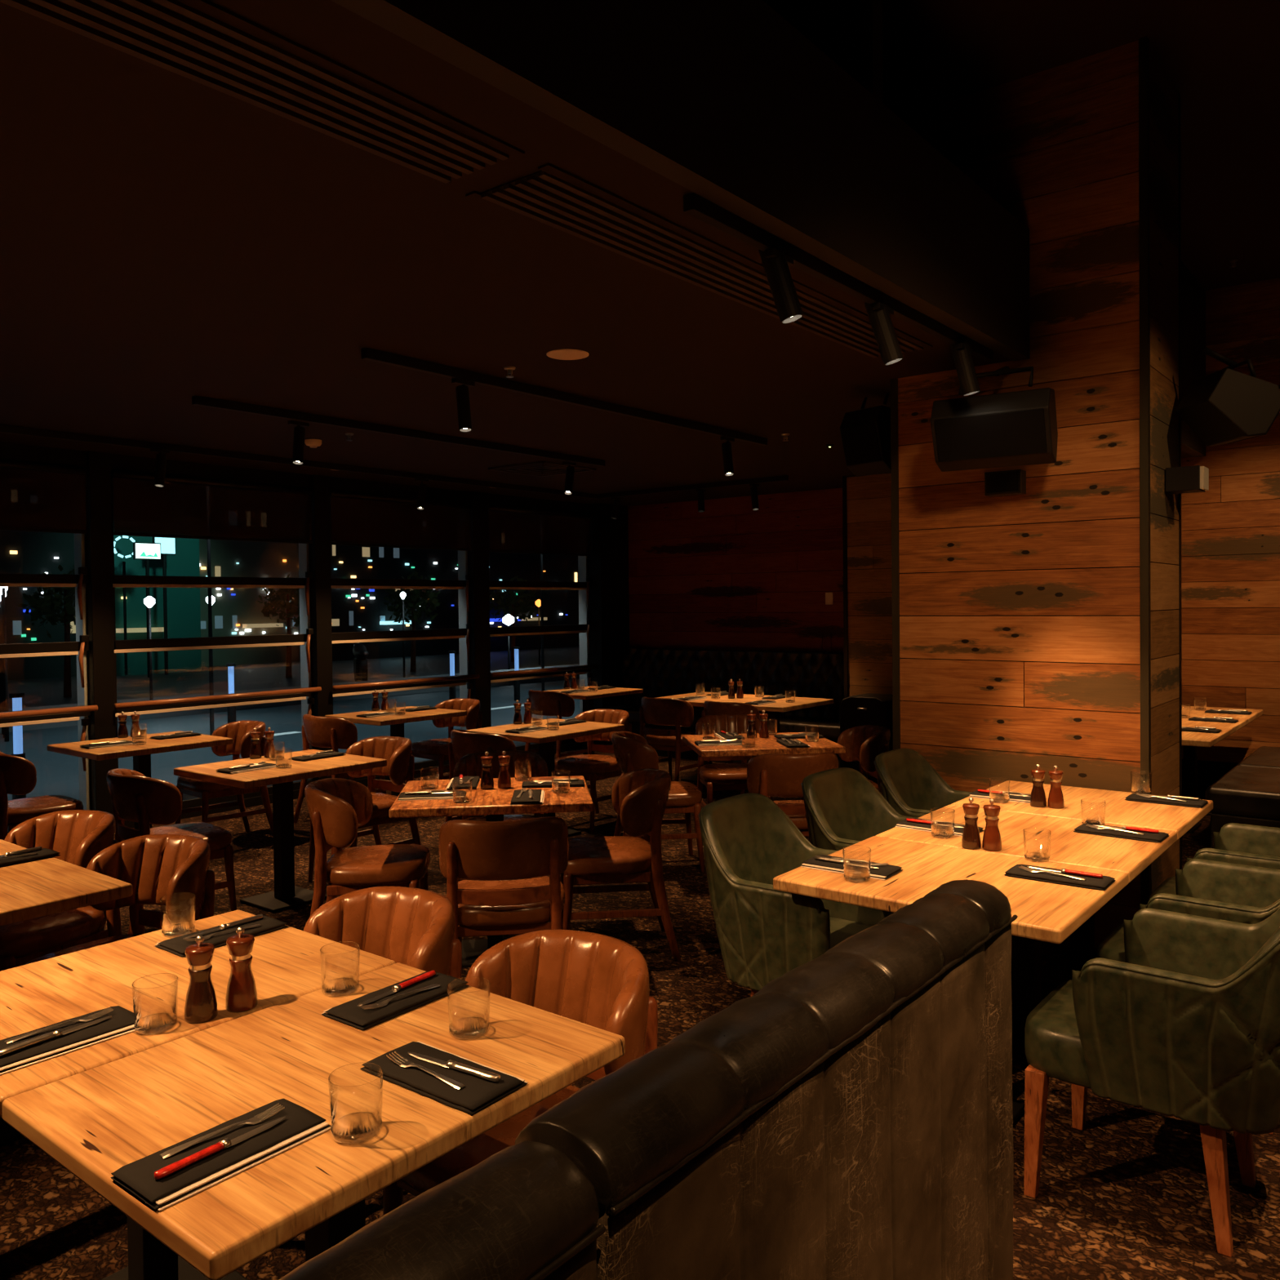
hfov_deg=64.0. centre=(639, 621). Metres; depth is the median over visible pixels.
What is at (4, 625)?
street lamp
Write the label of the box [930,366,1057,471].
wall speaker
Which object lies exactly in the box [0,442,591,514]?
trim
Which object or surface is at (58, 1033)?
table knife
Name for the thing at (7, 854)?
table knife
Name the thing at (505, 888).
leather chair
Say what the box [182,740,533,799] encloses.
trim
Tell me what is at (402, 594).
street lamp
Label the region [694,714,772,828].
leather chair
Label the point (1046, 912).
dining table
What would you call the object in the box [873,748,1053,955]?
armchair
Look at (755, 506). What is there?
track spotlight
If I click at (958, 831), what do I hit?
folded napkin
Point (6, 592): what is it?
street lamp
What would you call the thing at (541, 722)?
glass tumbler
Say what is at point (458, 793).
folded napkin
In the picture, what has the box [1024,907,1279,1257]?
armchair
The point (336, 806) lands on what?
leather chair
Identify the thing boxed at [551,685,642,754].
dining table
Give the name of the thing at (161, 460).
track spotlight
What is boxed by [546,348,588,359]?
ceiling disc
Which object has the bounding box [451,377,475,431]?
track spotlight
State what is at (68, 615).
street tree
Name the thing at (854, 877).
glass tumbler
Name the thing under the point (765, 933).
armchair
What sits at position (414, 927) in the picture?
leather chair
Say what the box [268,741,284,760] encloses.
glass tumbler
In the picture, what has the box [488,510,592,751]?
window
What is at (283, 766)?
glass tumbler
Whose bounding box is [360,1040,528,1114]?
placemat
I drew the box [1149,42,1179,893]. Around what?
wall
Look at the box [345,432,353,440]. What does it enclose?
sprinkler head
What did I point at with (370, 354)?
track
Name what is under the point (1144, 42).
trim
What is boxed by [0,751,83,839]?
leather chair
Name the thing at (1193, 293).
trim
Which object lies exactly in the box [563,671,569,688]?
pepper mill
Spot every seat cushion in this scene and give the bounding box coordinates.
[1205,765,1279,819]
[1236,746,1279,768]
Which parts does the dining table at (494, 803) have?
plate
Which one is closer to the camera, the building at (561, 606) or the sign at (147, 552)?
the sign at (147, 552)
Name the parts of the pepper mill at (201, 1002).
knob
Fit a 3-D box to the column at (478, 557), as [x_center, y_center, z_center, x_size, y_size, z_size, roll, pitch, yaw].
[-1.640,0.129,10.227,0.200,2.820,0.205,0,1,39]
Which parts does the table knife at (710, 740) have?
handle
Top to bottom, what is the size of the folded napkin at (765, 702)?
0.017 m
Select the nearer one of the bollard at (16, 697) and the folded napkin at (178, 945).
the folded napkin at (178, 945)
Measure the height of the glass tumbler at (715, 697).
0.096 m
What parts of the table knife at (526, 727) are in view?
handle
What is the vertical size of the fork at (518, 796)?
0.011 m
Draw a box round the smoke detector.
[304,439,321,448]
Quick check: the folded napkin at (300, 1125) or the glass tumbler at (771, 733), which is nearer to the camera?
the folded napkin at (300, 1125)
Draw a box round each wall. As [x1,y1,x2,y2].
[586,503,629,743]
[627,277,1279,798]
[846,473,892,697]
[897,40,1140,952]
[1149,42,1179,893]
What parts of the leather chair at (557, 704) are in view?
leg, backrest, leg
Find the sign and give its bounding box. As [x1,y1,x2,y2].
[113,535,135,675]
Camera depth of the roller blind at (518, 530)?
10.80 m
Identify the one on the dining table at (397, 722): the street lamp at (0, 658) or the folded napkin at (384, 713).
the folded napkin at (384, 713)
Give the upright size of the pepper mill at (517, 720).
0.172 m
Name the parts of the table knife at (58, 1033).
handle, blade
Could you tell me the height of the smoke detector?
0.048 m
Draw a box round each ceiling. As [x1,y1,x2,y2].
[0,0,1194,506]
[763,0,1279,290]
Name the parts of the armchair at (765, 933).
leg, seat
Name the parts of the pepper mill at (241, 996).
knob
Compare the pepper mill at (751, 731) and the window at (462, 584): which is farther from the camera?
the window at (462, 584)
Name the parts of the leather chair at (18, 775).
leg, seat frame, backrest, seat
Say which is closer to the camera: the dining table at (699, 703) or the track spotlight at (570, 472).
the track spotlight at (570, 472)
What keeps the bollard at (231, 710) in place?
on the ground
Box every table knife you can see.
[0,846,41,857]
[0,1015,111,1056]
[88,741,123,745]
[154,1116,286,1180]
[162,730,192,735]
[183,914,262,938]
[228,763,266,769]
[302,750,333,756]
[356,970,435,1006]
[364,711,388,715]
[404,791,454,794]
[407,1051,500,1081]
[458,774,462,784]
[515,726,537,730]
[528,789,533,799]
[533,777,578,781]
[556,717,576,722]
[700,739,735,742]
[720,730,733,736]
[784,732,816,734]
[790,738,801,744]
[814,855,879,868]
[906,817,964,827]
[977,789,1030,796]
[1026,866,1102,878]
[1093,824,1158,833]
[1142,794,1199,800]
[1182,726,1216,728]
[1197,716,1233,719]
[1215,709,1247,711]
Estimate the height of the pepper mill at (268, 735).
0.172 m
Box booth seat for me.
[1205,746,1279,848]
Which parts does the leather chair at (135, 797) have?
leg, leg, backrest, seat, seat frame, leg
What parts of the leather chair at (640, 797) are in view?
leg, leg, seat, seat frame, backrest, leg, leg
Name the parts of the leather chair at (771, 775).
leg, seat, backrest, seat frame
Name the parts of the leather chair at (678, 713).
leg, backrest, leg, seat, seat frame, leg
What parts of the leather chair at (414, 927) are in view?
leg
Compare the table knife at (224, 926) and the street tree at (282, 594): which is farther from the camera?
the street tree at (282, 594)
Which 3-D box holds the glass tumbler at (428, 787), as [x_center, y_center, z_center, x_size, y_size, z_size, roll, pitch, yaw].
[-0.976,0.729,4.756,0.085,0.096,0.085,0,1,18]
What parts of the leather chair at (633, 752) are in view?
leg, leg, backrest, seat frame, seat, leg, leg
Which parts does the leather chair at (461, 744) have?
leg, backrest, leg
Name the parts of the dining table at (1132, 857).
plate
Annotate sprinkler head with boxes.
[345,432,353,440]
[503,365,515,377]
[781,433,789,441]
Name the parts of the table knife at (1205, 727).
handle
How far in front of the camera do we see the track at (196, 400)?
6.30 m
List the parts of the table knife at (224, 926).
blade, handle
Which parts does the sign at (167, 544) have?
casing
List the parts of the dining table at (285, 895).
plate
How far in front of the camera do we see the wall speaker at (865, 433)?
5.47 m
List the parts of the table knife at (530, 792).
handle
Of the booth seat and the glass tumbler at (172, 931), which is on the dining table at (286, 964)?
the glass tumbler at (172, 931)
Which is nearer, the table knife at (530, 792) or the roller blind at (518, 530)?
the table knife at (530, 792)
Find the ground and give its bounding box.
[0,646,580,800]
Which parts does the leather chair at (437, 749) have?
seat, seat frame, leg, leg, backrest, leg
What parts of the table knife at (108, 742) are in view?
handle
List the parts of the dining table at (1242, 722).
plate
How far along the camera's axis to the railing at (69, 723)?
19.73 m
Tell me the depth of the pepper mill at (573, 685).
10.30 m
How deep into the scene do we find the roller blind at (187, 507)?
7.95 m
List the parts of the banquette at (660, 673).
seat, frame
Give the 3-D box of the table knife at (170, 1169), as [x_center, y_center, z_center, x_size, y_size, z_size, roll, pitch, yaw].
[-0.642,0.807,1.583,0.019,0.012,0.219,0,1,36]
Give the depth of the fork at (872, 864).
3.25 m
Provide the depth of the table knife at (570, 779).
4.83 m
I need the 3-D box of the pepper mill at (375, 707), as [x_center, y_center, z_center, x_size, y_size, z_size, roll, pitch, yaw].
[-2.161,0.641,8.370,0.064,0.172,0.064,0,1,39]
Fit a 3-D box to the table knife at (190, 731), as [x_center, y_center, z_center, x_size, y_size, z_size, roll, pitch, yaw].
[-3.080,0.742,6.803,0.019,0.012,0.219,0,1,40]
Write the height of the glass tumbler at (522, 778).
0.096 m
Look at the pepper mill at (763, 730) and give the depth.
6.42 m
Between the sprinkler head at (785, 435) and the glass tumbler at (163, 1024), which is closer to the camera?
the glass tumbler at (163, 1024)
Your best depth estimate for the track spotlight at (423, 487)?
8.60 m
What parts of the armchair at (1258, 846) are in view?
seat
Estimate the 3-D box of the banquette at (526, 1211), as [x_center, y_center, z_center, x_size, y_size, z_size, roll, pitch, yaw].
[-0.381,1.095,1.200,0.605,0.976,0.359,0,1,39]
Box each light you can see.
[115,626,164,632]
[242,623,283,627]
[379,620,411,624]
[489,617,502,622]
[521,617,546,620]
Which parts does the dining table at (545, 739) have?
plate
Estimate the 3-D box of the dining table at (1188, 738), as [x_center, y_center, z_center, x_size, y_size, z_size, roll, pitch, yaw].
[3.268,1.074,6.618,0.860,0.750,0.706,0,1,39]
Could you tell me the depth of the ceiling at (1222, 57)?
4.61 m
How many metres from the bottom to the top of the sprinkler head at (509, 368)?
0.046 m
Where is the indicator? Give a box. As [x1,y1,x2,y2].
[825,444,834,447]
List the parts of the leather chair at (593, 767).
seat, seat frame, leg, leg, backrest, leg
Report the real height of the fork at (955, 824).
0.011 m
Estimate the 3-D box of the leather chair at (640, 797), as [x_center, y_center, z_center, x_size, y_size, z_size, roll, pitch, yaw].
[-0.115,1.116,4.760,0.545,0.813,0.496,-1,1,-6]
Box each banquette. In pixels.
[279,1140,605,1279]
[515,880,1017,1279]
[594,648,844,768]
[840,693,893,783]
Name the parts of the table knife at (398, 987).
blade, handle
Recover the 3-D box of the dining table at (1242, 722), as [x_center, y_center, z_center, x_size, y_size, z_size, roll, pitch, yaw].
[3.710,1.059,7.173,0.860,0.750,0.706,0,1,39]
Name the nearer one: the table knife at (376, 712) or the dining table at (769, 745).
the dining table at (769, 745)
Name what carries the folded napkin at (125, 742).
on the dining table at (141, 754)
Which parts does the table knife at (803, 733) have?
handle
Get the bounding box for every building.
[0,529,76,679]
[112,493,300,666]
[113,534,201,675]
[329,497,459,661]
[488,511,579,651]
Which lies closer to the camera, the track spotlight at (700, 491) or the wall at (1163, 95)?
the wall at (1163, 95)
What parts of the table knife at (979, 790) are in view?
handle, blade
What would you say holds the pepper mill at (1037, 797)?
on the dining table at (1118, 811)
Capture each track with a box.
[0,424,602,499]
[191,395,604,466]
[361,347,767,445]
[599,475,788,498]
[683,193,993,361]
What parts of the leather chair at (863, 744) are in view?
leg, backrest, seat, leg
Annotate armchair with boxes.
[698,792,893,996]
[800,767,916,850]
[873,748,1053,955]
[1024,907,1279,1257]
[1096,858,1279,1134]
[1148,822,1279,900]
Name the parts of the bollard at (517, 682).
post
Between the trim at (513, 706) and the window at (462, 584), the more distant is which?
the trim at (513, 706)
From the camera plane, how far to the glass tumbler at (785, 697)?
8.65 m
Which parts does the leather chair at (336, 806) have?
leg, leg, backrest, seat frame, seat, leg, leg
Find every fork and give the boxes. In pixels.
[0,853,37,858]
[4,1006,113,1044]
[160,1102,284,1158]
[183,924,261,941]
[230,761,265,767]
[359,983,439,1009]
[386,1051,465,1088]
[416,788,457,791]
[515,787,527,798]
[528,780,570,782]
[831,857,888,865]
[921,819,964,826]
[991,790,1031,795]
[1018,865,1085,879]
[1085,823,1144,834]
[1135,792,1186,801]
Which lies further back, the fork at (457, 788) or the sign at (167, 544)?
the sign at (167, 544)
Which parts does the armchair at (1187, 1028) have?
leg, seat, leg, leg, leg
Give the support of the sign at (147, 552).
on the ground
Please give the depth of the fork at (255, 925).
2.61 m
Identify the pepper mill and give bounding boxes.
[117,711,128,737]
[130,711,141,737]
[184,935,217,1023]
[225,926,257,1013]
[249,728,261,759]
[263,727,275,758]
[371,689,379,711]
[381,688,388,710]
[480,751,493,789]
[497,751,511,788]
[513,700,522,724]
[523,699,532,724]
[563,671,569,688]
[570,671,576,688]
[728,679,734,698]
[736,679,743,698]
[746,710,756,738]
[759,710,768,737]
[961,797,981,849]
[982,799,1001,851]
[1030,764,1046,807]
[1047,765,1064,808]
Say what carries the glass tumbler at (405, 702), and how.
on the dining table at (397, 722)
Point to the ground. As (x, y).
(57, 774)
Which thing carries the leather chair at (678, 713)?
on the floor
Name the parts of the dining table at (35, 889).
plate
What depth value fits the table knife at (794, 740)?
6.06 m
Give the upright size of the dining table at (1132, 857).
0.750 m
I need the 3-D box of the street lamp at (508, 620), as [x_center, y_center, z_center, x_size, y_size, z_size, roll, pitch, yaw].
[-3.546,0.602,27.671,0.320,1.604,0.320,0,1,39]
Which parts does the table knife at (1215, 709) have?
handle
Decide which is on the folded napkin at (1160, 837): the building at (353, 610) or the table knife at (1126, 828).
the table knife at (1126, 828)
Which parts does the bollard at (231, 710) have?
post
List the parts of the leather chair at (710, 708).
leg, backrest, leg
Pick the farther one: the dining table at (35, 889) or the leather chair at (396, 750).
the leather chair at (396, 750)
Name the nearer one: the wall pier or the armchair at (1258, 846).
the armchair at (1258, 846)
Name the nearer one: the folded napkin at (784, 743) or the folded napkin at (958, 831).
the folded napkin at (958, 831)
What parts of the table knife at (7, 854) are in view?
handle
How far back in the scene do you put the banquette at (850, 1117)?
1.58 m
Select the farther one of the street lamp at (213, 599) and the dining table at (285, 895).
the street lamp at (213, 599)
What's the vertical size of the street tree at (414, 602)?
2.832 m
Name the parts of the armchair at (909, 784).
leg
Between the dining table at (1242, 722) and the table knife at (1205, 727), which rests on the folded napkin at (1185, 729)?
the table knife at (1205, 727)
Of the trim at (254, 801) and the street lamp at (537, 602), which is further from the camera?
the street lamp at (537, 602)
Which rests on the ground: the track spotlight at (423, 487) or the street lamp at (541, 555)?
the street lamp at (541, 555)
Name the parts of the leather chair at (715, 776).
leg, leg, seat, seat frame, backrest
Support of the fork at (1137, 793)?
on the folded napkin at (1201, 803)
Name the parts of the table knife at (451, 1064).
blade, handle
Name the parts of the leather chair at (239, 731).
leg, leg, seat, seat frame, backrest, leg, leg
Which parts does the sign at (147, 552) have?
casing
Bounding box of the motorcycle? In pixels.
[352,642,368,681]
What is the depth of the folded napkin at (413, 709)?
8.31 m
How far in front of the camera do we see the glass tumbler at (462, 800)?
4.40 m
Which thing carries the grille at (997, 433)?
attached to the wall speaker at (1017, 428)
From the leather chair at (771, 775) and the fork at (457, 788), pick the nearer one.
the fork at (457, 788)
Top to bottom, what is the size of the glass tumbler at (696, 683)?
0.096 m
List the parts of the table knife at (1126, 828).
blade, handle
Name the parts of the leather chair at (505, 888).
leg, backrest, seat frame, seat, leg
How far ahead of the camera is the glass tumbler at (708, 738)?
6.35 m
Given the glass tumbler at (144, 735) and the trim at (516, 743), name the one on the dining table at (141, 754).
the glass tumbler at (144, 735)
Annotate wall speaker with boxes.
[840,392,891,476]
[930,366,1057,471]
[1174,346,1279,446]
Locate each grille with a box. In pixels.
[840,421,881,466]
[933,408,1047,462]
[1226,410,1279,444]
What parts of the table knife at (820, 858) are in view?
handle, blade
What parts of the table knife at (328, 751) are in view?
handle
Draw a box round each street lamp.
[0,586,8,737]
[0,591,6,734]
[0,657,1,711]
[1,586,8,742]
[143,595,155,700]
[205,595,215,685]
[206,539,214,735]
[400,591,405,677]
[502,613,514,669]
[535,599,540,665]
[540,554,544,690]
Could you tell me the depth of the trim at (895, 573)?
5.18 m
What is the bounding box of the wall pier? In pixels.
[847,472,892,687]
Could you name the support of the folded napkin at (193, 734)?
on the dining table at (141, 754)
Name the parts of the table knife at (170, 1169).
handle, blade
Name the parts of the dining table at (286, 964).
plate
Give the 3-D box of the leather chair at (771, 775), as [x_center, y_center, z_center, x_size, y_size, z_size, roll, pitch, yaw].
[0.819,1.091,5.564,0.496,0.813,0.545,-1,1,-6]
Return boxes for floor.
[0,748,1279,1279]
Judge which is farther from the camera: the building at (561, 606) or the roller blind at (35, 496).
the building at (561, 606)
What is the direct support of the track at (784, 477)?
attached to the ceiling at (166, 242)
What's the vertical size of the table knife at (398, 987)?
0.012 m
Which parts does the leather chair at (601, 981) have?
leg, seat frame, seat, backrest, leg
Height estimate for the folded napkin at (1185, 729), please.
0.017 m
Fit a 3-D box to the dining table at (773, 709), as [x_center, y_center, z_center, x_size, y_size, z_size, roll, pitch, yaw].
[1.152,1.058,8.825,0.706,0.750,0.860,0,1,39]
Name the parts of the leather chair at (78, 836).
leg, seat, seat frame, backrest, leg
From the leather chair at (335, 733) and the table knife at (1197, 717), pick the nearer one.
the table knife at (1197, 717)
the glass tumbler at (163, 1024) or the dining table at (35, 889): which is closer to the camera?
the glass tumbler at (163, 1024)
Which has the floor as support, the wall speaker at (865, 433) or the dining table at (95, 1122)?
the dining table at (95, 1122)
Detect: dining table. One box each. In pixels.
[0,839,27,855]
[0,857,133,1146]
[0,910,395,1279]
[2,962,625,1279]
[47,730,232,829]
[173,749,386,912]
[324,706,466,795]
[388,775,593,967]
[465,718,624,836]
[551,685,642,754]
[656,691,756,782]
[682,732,845,797]
[720,695,833,733]
[773,835,1128,1123]
[875,804,1177,1056]
[951,780,1213,988]
[1182,705,1262,815]
[1182,715,1248,833]
[1182,725,1231,747]
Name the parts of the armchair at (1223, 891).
seat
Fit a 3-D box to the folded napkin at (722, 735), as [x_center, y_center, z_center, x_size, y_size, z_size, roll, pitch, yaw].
[0.565,0.722,6.477,0.141,0.017,0.290,-1,1,-8]
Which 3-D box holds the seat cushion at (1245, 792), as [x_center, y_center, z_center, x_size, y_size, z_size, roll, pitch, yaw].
[3.938,1.065,6.417,0.540,0.160,1.060,0,1,39]
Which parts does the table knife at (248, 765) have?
handle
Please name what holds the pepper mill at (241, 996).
on the dining table at (286, 964)
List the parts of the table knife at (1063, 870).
blade, handle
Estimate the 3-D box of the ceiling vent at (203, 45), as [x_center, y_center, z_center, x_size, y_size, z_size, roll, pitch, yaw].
[-1.167,-1.129,1.669,0.310,0.014,2.445,0,1,39]
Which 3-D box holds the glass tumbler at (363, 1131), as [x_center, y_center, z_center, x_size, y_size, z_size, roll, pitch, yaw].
[-0.458,0.778,1.652,0.085,0.096,0.085,-1,1,-15]
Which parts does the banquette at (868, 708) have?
handle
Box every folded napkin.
[0,848,60,867]
[0,1005,143,1075]
[80,740,136,749]
[110,1098,330,1211]
[149,732,201,739]
[155,915,288,956]
[215,762,278,773]
[288,751,346,761]
[321,970,469,1030]
[355,711,395,717]
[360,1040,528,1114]
[397,790,466,800]
[398,706,436,711]
[445,776,479,790]
[505,726,548,733]
[510,789,545,804]
[521,779,584,788]
[545,719,586,725]
[560,689,589,693]
[586,685,615,689]
[677,696,706,700]
[694,739,744,746]
[706,693,728,696]
[713,732,745,740]
[745,700,776,705]
[761,694,791,699]
[773,733,823,739]
[775,738,810,747]
[800,854,902,879]
[895,817,983,836]
[968,789,1046,803]
[1004,864,1115,890]
[1073,823,1169,842]
[1124,793,1208,808]
[1182,727,1222,733]
[1188,716,1238,723]
[1204,709,1252,715]
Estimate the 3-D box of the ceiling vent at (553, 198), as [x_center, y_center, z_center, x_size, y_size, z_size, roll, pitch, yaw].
[0.406,-1.181,3.647,0.310,0.014,2.440,0,1,39]
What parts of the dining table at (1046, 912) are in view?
plate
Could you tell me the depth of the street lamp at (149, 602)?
18.04 m
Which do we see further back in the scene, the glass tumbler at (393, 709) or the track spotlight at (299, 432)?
the glass tumbler at (393, 709)
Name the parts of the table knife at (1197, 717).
handle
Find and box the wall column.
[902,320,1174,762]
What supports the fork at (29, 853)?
on the folded napkin at (45, 853)
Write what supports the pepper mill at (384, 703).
on the dining table at (397, 722)
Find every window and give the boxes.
[0,533,90,835]
[111,475,315,808]
[329,496,472,779]
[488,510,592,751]
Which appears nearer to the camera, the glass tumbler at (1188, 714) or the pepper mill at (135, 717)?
the pepper mill at (135, 717)
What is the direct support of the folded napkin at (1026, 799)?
on the dining table at (1118, 811)
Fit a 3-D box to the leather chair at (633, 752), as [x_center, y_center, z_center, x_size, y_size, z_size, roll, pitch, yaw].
[0.093,1.087,6.256,0.545,0.813,0.496,-1,1,-6]
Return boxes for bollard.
[8,693,26,799]
[226,662,235,723]
[448,650,456,699]
[512,646,519,701]
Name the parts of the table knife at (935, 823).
handle, blade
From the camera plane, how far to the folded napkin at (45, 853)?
3.48 m
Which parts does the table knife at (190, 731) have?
handle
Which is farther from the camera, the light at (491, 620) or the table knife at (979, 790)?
the light at (491, 620)
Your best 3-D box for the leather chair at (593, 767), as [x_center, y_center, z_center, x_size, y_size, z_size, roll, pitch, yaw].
[-0.335,1.070,7.500,0.496,0.813,0.545,0,1,41]
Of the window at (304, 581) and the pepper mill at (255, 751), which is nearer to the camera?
the pepper mill at (255, 751)
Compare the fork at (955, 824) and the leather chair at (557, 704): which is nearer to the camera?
the fork at (955, 824)
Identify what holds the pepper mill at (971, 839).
on the dining table at (1132, 857)
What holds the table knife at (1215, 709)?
on the folded napkin at (1211, 711)
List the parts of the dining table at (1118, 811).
plate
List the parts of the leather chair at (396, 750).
leg, leg, leg, backrest, seat frame, seat, leg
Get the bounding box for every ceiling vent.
[0,0,524,186]
[465,163,933,358]
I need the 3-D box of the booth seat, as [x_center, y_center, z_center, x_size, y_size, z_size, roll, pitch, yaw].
[4.333,0.923,6.815,0.660,1.020,2.180,0,1,39]
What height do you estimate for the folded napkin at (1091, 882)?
0.017 m
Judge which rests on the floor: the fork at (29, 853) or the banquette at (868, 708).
the banquette at (868, 708)
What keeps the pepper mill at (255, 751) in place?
on the dining table at (285, 895)
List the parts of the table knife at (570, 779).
handle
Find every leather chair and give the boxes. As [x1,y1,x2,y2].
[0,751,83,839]
[0,809,122,971]
[22,834,214,965]
[102,768,236,933]
[175,720,273,835]
[293,714,386,823]
[303,886,462,979]
[304,777,430,915]
[307,736,428,882]
[382,928,657,1215]
[411,697,482,779]
[438,729,543,855]
[439,816,568,942]
[453,750,548,881]
[524,689,587,759]
[555,708,631,832]
[560,768,680,961]
[611,731,704,872]
[639,696,709,781]
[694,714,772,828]
[702,700,759,794]
[746,752,838,836]
[800,724,890,799]
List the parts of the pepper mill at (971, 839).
knob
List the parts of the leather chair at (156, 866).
seat, leg, backrest, leg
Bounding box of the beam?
[330,0,1030,360]
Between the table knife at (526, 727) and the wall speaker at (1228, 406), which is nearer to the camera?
the wall speaker at (1228, 406)
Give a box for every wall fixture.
[984,469,1026,497]
[1165,465,1208,493]
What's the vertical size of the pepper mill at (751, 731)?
0.172 m
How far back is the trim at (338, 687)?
9.33 m
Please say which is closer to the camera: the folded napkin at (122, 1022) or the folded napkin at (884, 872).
the folded napkin at (122, 1022)
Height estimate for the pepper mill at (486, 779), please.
0.172 m
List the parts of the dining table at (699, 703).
plate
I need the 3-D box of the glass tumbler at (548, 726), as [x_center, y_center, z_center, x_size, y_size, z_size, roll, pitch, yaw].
[-0.590,0.686,6.955,0.085,0.096,0.085,-1,1,-24]
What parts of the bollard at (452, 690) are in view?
post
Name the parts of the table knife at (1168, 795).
blade, handle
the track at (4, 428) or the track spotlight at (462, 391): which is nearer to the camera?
the track spotlight at (462, 391)
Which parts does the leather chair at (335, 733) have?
leg, backrest, leg, seat frame, leg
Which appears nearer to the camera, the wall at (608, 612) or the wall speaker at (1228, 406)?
the wall speaker at (1228, 406)
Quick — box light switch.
[825,592,832,604]
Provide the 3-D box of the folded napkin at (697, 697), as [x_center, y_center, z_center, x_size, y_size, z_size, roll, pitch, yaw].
[0.460,0.678,9.059,0.141,0.017,0.290,0,1,39]
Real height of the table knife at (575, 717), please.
0.012 m
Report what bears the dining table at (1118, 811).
on the floor
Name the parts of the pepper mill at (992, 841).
knob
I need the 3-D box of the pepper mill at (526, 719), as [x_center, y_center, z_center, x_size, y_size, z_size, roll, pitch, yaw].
[-0.805,0.644,7.343,0.064,0.172,0.064,-1,1,-19]
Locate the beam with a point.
(727, 101)
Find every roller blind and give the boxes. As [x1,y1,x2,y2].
[0,458,87,533]
[111,469,312,543]
[329,489,472,551]
[488,504,592,555]
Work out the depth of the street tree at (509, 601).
33.24 m
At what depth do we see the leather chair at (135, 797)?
4.92 m
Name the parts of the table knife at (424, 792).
handle, blade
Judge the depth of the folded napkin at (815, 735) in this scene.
6.37 m
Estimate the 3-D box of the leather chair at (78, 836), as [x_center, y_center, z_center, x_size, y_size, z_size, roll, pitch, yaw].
[-2.239,1.155,3.815,0.496,0.813,0.545,0,1,29]
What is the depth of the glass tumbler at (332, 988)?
2.25 m
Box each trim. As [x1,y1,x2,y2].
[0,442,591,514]
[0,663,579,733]
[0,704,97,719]
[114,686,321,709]
[124,742,582,827]
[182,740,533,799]
[273,731,302,736]
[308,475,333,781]
[332,674,479,690]
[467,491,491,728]
[490,664,598,676]
[490,704,524,710]
[842,475,848,698]
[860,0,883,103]
[890,377,903,750]
[1138,35,1151,904]
[1174,93,1182,869]
[1181,261,1205,457]
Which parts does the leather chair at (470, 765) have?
leg, backrest, seat, leg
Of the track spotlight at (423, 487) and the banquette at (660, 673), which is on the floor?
the banquette at (660, 673)
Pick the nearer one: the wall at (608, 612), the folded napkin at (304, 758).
the folded napkin at (304, 758)
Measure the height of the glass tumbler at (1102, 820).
0.096 m
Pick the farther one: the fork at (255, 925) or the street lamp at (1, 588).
the street lamp at (1, 588)
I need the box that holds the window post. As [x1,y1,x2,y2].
[84,451,116,815]
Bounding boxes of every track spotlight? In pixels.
[150,448,169,487]
[288,420,309,464]
[414,477,428,509]
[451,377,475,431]
[562,461,576,494]
[695,488,706,512]
[720,436,734,475]
[749,483,759,510]
[758,240,803,324]
[864,296,903,365]
[950,336,980,395]
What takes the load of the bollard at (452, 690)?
on the ground
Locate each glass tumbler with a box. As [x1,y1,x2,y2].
[131,728,146,745]
[132,723,146,739]
[132,973,177,1035]
[160,892,195,937]
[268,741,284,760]
[275,749,292,768]
[320,941,359,996]
[328,1062,382,1145]
[385,698,396,711]
[394,702,405,715]
[420,766,439,790]
[447,977,490,1039]
[452,778,471,804]
[514,759,531,781]
[530,711,542,725]
[546,720,559,730]
[551,769,569,794]
[588,681,597,692]
[695,683,704,694]
[702,724,715,740]
[711,687,720,698]
[741,729,755,747]
[754,685,764,697]
[767,719,777,735]
[785,697,795,702]
[804,725,819,742]
[842,844,871,883]
[930,807,955,838]
[988,777,1009,803]
[1022,827,1050,862]
[1080,798,1105,825]
[1130,770,1151,794]
[1182,703,1190,718]
[1193,697,1206,711]
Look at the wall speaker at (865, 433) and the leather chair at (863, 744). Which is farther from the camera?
the leather chair at (863, 744)
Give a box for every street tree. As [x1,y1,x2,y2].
[17,564,75,697]
[257,573,299,678]
[382,571,440,671]
[489,575,537,662]
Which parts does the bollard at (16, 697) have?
post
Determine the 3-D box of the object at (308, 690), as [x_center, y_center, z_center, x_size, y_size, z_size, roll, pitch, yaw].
[-3.232,0.590,8.003,0.042,0.042,1.695,0,1,39]
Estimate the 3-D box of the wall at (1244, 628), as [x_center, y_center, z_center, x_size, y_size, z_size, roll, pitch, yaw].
[3.997,-0.604,8.595,11.050,4.020,0.150,0,1,39]
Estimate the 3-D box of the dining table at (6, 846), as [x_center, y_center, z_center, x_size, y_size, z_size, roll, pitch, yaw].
[-2.664,1.193,3.506,0.706,0.750,0.860,0,1,39]

